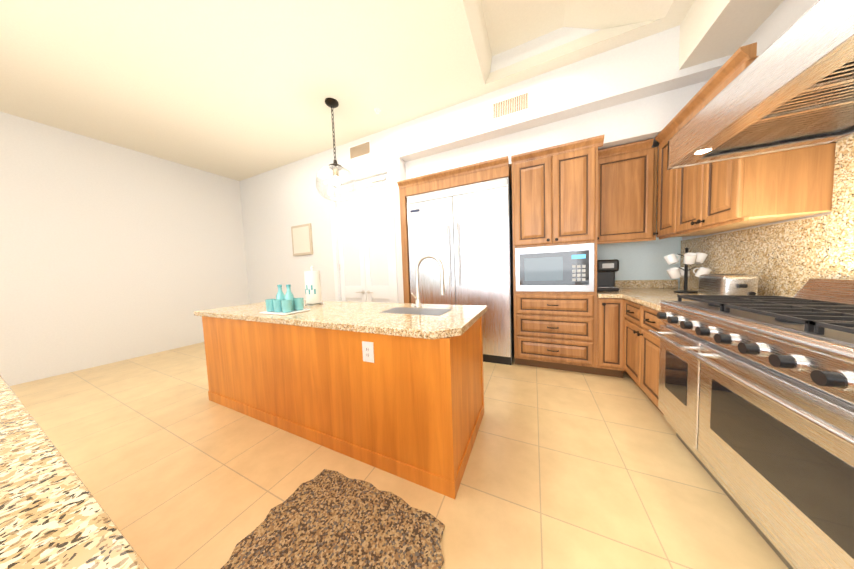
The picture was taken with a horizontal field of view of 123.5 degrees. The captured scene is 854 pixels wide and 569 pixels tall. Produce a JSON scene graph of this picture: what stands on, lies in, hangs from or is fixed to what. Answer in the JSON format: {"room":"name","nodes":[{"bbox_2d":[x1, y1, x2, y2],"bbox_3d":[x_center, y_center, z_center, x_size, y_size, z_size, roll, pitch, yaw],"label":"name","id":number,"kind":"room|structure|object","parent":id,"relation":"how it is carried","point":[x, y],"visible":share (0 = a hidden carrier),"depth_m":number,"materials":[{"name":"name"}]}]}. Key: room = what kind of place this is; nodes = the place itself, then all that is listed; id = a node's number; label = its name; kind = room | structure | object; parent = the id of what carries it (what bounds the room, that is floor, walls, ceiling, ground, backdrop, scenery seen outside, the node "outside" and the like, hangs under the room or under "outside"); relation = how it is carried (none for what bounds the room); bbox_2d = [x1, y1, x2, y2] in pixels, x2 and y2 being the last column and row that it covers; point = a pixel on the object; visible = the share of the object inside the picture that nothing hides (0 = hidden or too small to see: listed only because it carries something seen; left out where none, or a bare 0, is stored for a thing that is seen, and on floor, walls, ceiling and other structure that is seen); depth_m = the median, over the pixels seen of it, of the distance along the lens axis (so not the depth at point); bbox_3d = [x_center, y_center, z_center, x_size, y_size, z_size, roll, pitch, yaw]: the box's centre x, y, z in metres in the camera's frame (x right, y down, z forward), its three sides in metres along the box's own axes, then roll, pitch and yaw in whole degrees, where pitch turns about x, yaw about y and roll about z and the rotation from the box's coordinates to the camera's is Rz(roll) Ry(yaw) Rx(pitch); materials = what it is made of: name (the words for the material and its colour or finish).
{"room":"kitchen","nodes":[
{"label":"kitchen","id":0,"kind":"room"},
{"bbox_2d":[0,111,249,385],"bbox_3d":[-5.218,-0.603,2.030,0.100,3.665,7.760,-1,4,25],"label":"wall","id":1,"kind":"structure","parent":0,"point":[110,253],"depth_m":3.24,"materials":[{"name":"paint"}]},
{"bbox_2d":[0,0,783,180],"bbox_3d":[-2.074,-2.039,0.403,7.200,0.890,7.860,-1,4,25],"label":"ceiling","id":2,"kind":"structure","parent":0,"point":[238,90],"depth_m":2.17,"materials":[{"name":"paint"}]},
{"bbox_2d":[316,98,355,201],"bbox_3d":[-1.093,-1.575,2.713,0.450,1.112,0.450,-1,4,25],"label":"pendant light","id":3,"kind":"object","parent":2,"relation":"hanging from","point":[335,167],"visible":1,"depth_m":2.70,"materials":[{"name":"brown metal"}]},
{"bbox_2d":[9,342,788,568],"bbox_3d":[-1.952,1.248,0.598,7.200,0.100,7.860,-1,4,25],"label":"floor","id":4,"kind":"structure","parent":0,"point":[171,464],"depth_m":1.32,"materials":[{"name":"tile"}]},
{"bbox_2d":[221,469,444,568],"bbox_3d":[-0.377,1.112,0.950,0.869,0.012,0.610,-1,4,25],"label":"kitchen rug","id":5,"kind":"object","parent":4,"relation":"on","point":[327,519],"visible":1,"depth_m":1.01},
{"bbox_2d":[202,316,483,498],"bbox_3d":[-0.829,0.659,2.000,2.463,0.825,0.770,-1,4,25],"label":"kitchen island","id":6,"kind":"object","parent":4,"relation":"on","point":[410,409],"visible":0.92,"depth_m":1.42,"materials":[{"name":"brown wood"}]},
{"bbox_2d":[194,300,487,338],"bbox_3d":[-0.842,0.227,1.972,2.530,0.042,0.840,-1,4,25],"label":"island countertop","id":7,"kind":"structure","parent":6,"relation":"on","point":[431,321],"depth_m":1.56,"materials":[{"name":"stone"}]},
{"bbox_2d":[259,284,310,314],"bbox_3d":[-1.161,0.112,1.868,0.320,0.225,0.220,-1,4,25],"label":"tray","id":8,"kind":"object","parent":7,"relation":"on","point":[288,303],"visible":1,"depth_m":1.83,"materials":[{"name":"white ceramic"}]},
{"bbox_2d":[304,266,323,305],"bbox_3d":[-1.117,0.010,2.249,0.170,0.380,0.170,-1,4,25],"label":"paper towel","id":9,"kind":"object","parent":7,"relation":"on","point":[313,287],"visible":1,"depth_m":2.19,"materials":[{"name":"white paper"}]},
{"bbox_2d":[411,254,444,306],"bbox_3d":[-0.001,-0.028,1.809,0.270,0.424,0.135,-1,4,25],"label":"faucet","id":10,"kind":"object","parent":7,"relation":"on","point":[442,286],"visible":1,"depth_m":1.83,"materials":[{"name":"silver metal"}]},
{"bbox_2d":[397,156,511,302],"bbox_3d":[0.435,-0.239,3.206,1.426,2.380,0.722,-1,4,25],"label":"surround","id":11,"kind":"object","parent":4,"relation":"on","point":[493,169],"visible":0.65,"depth_m":2.90,"materials":[{"name":"brown wood"}]},
{"bbox_2d":[406,177,513,364],"bbox_3d":[0.478,-0.139,3.191,1.330,2.180,0.726,-1,4,25],"label":"fridge","id":12,"kind":"object","parent":4,"relation":"on","point":[464,234],"visible":0.88,"depth_m":2.82,"materials":[{"name":"silver metal"}]},
{"bbox_2d":[511,135,603,373],"bbox_3d":[1.488,-0.249,2.721,0.830,2.380,0.713,-1,4,25],"label":"tall cabinet","id":13,"kind":"object","parent":4,"relation":"on","point":[554,207],"visible":1,"depth_m":2.42,"materials":[{"name":"brown wood"}]},
{"bbox_2d":[595,297,622,377],"bbox_3d":[1.972,0.521,2.575,0.232,0.824,0.677,-1,4,25],"label":"base cabinet","id":14,"kind":"object","parent":4,"relation":"on","point":[609,310],"depth_m":2.28,"materials":[{"name":"brown wood"}]},
{"bbox_2d":[623,298,665,414],"bbox_3d":[2.066,0.566,1.752,0.671,0.824,0.771,-1,4,25],"label":"base cabinet","id":15,"kind":"object","parent":4,"relation":"on","point":[628,343],"depth_m":1.86,"materials":[{"name":"brown wood"}]},
{"bbox_2d":[597,280,698,310],"bbox_3d":[2.091,0.065,2.065,0.883,0.135,1.435,-1,4,25],"label":"countertop","id":16,"kind":"structure","parent":15,"relation":"on","point":[652,294],"depth_m":2.29,"materials":[{"name":"stone"}]},
{"bbox_2d":[597,259,618,290],"bbox_3d":[2.002,-0.106,2.590,0.200,0.340,0.303,-1,4,25],"label":"coffee maker","id":17,"kind":"object","parent":16,"relation":"on","point":[607,270],"visible":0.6,"depth_m":2.49,"materials":[{"name":"black plastic"}]},
{"bbox_2d":[664,248,711,292],"bbox_3d":[2.413,-0.135,2.132,0.300,0.420,0.305,-1,4,25],"label":"mug tree","id":18,"kind":"object","parent":16,"relation":"on","point":[684,272],"visible":0.94,"depth_m":2.11,"materials":[{"name":"white ceramic"}]},
{"bbox_2d":[698,274,758,295],"bbox_3d":[2.173,0.019,1.662,0.170,0.186,0.295,-1,4,25],"label":"toaster","id":19,"kind":"object","parent":16,"relation":"on","point":[728,284],"visible":0.67,"depth_m":1.57,"materials":[{"name":"silver metal"}]},
{"bbox_2d":[649,278,853,568],"bbox_3d":[1.588,0.529,0.865,0.751,1.040,1.220,-1,4,25],"label":"range","id":20,"kind":"object","parent":4,"relation":"on","point":[756,400],"visible":1,"depth_m":0.84,"materials":[{"name":"silver metal"}]},
{"bbox_3d":[-1.468,0.818,-0.281,1.826,0.825,1.936,-1,4,25],"label":"base cabinet","id":21,"kind":"object","parent":4,"relation":"on","visible":0},
{"bbox_2d":[0,375,148,568],"bbox_3d":[-1.492,0.387,-0.311,1.915,0.040,2.020,-1,4,25],"label":"countertop","id":22,"kind":"structure","parent":21,"relation":"on","point":[53,514],"depth_m":0.30,"materials":[{"name":"stone"}]},
{"bbox_2d":[240,25,732,303],"bbox_3d":[-0.524,-0.877,3.707,7.000,3.665,0.740,-1,4,25],"label":"wall","id":23,"kind":"structure","parent":0,"point":[645,88],"depth_m":2.73,"materials":[{"name":"paint"}]},
{"bbox_2d":[291,223,312,255],"bbox_3d":[-2.226,-0.788,4.078,0.500,0.530,0.031,-1,4,25],"label":"picture frame","id":24,"kind":"object","parent":23,"relation":"attached to","point":[302,243],"visible":0.98,"depth_m":4.05,"materials":[{"name":"beige wood"}]},
{"bbox_2d":[349,140,370,160],"bbox_3d":[-1.007,-2.003,3.428,0.410,0.200,0.013,-1,4,25],"label":"air vent","id":25,"kind":"object","parent":23,"relation":"in","point":[363,149],"visible":1,"depth_m":3.42,"materials":[{"name":"white metal"}]},
{"bbox_2d":[328,165,397,302],"bbox_3d":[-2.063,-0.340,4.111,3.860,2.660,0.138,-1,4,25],"label":"door frame","id":26,"kind":"structure","parent":23,"relation":"attached to","point":[374,172],"depth_m":3.39,"materials":[{"name":"white paint"},{"name":"wood"}]},
{"bbox_2d":[335,174,392,302],"bbox_3d":[-0.979,-0.312,3.583,1.054,2.571,0.105,-1,4,25],"label":"doors","id":27,"kind":"structure","parent":23,"relation":"in","point":[364,238],"depth_m":3.56,"materials":[{"name":"white"}]},
{"bbox_2d":[491,90,530,120],"bbox_3d":[0.921,-1.971,2.534,0.410,0.200,0.013,-1,4,25],"label":"air vent","id":28,"kind":"object","parent":23,"relation":"in","point":[512,105],"visible":1,"depth_m":2.53,"materials":[{"name":"white metal"}]},
{"bbox_2d":[597,138,656,243],"bbox_3d":[2.139,-0.969,2.566,0.543,0.975,0.347,-1,4,25],"label":"upper cabinet","id":29,"kind":"object","parent":23,"relation":"attached to","point":[625,172],"depth_m":2.40,"materials":[{"name":"brown wood"}]},
{"bbox_2d":[597,150,681,287],"bbox_3d":[1.315,-0.915,3.203,3.240,3.665,0.100,-1,4,25],"label":"wall","id":30,"kind":"structure","parent":0,"point":[643,260],"depth_m":2.64,"materials":[{"name":"grey paint"}]},
{"bbox_2d":[682,0,830,240],"bbox_3d":[1.218,-0.664,-0.967,0.100,3.665,7.760,-1,4,25],"label":"wall","id":31,"kind":"structure","parent":0,"point":[781,19],"depth_m":1.51,"materials":[{"name":"paint"}]},
{"bbox_2d":[653,122,728,237],"bbox_3d":[2.369,-0.947,2.048,0.347,0.975,0.340,-1,4,25],"label":"upper cabinet","id":32,"kind":"object","parent":31,"relation":"attached to","point":[663,206],"depth_m":2.16,"materials":[{"name":"brown wood"}]},
{"bbox_2d":[673,42,835,233],"bbox_3d":[2.154,-0.912,1.587,0.347,0.975,0.679,-1,4,25],"label":"upper cabinet","id":33,"kind":"object","parent":31,"relation":"attached to","point":[717,197],"depth_m":1.37,"materials":[{"name":"brown wood"}]},
{"bbox_2d":[667,0,853,169],"bbox_3d":[1.561,-1.220,0.732,0.658,1.047,1.280,-1,4,25],"label":"range hood","id":34,"kind":"object","parent":31,"relation":"attached to","point":[791,87],"visible":1,"depth_m":0.93,"materials":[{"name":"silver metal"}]},
{"bbox_2d":[680,135,853,296],"bbox_3d":[2.189,-0.332,1.256,0.015,0.934,2.708,-1,4,25],"label":"backsplash","id":35,"kind":"structure","parent":31,"relation":"attached to","point":[789,259],"depth_m":1.41,"materials":[{"name":"beige stone"}]}
]}

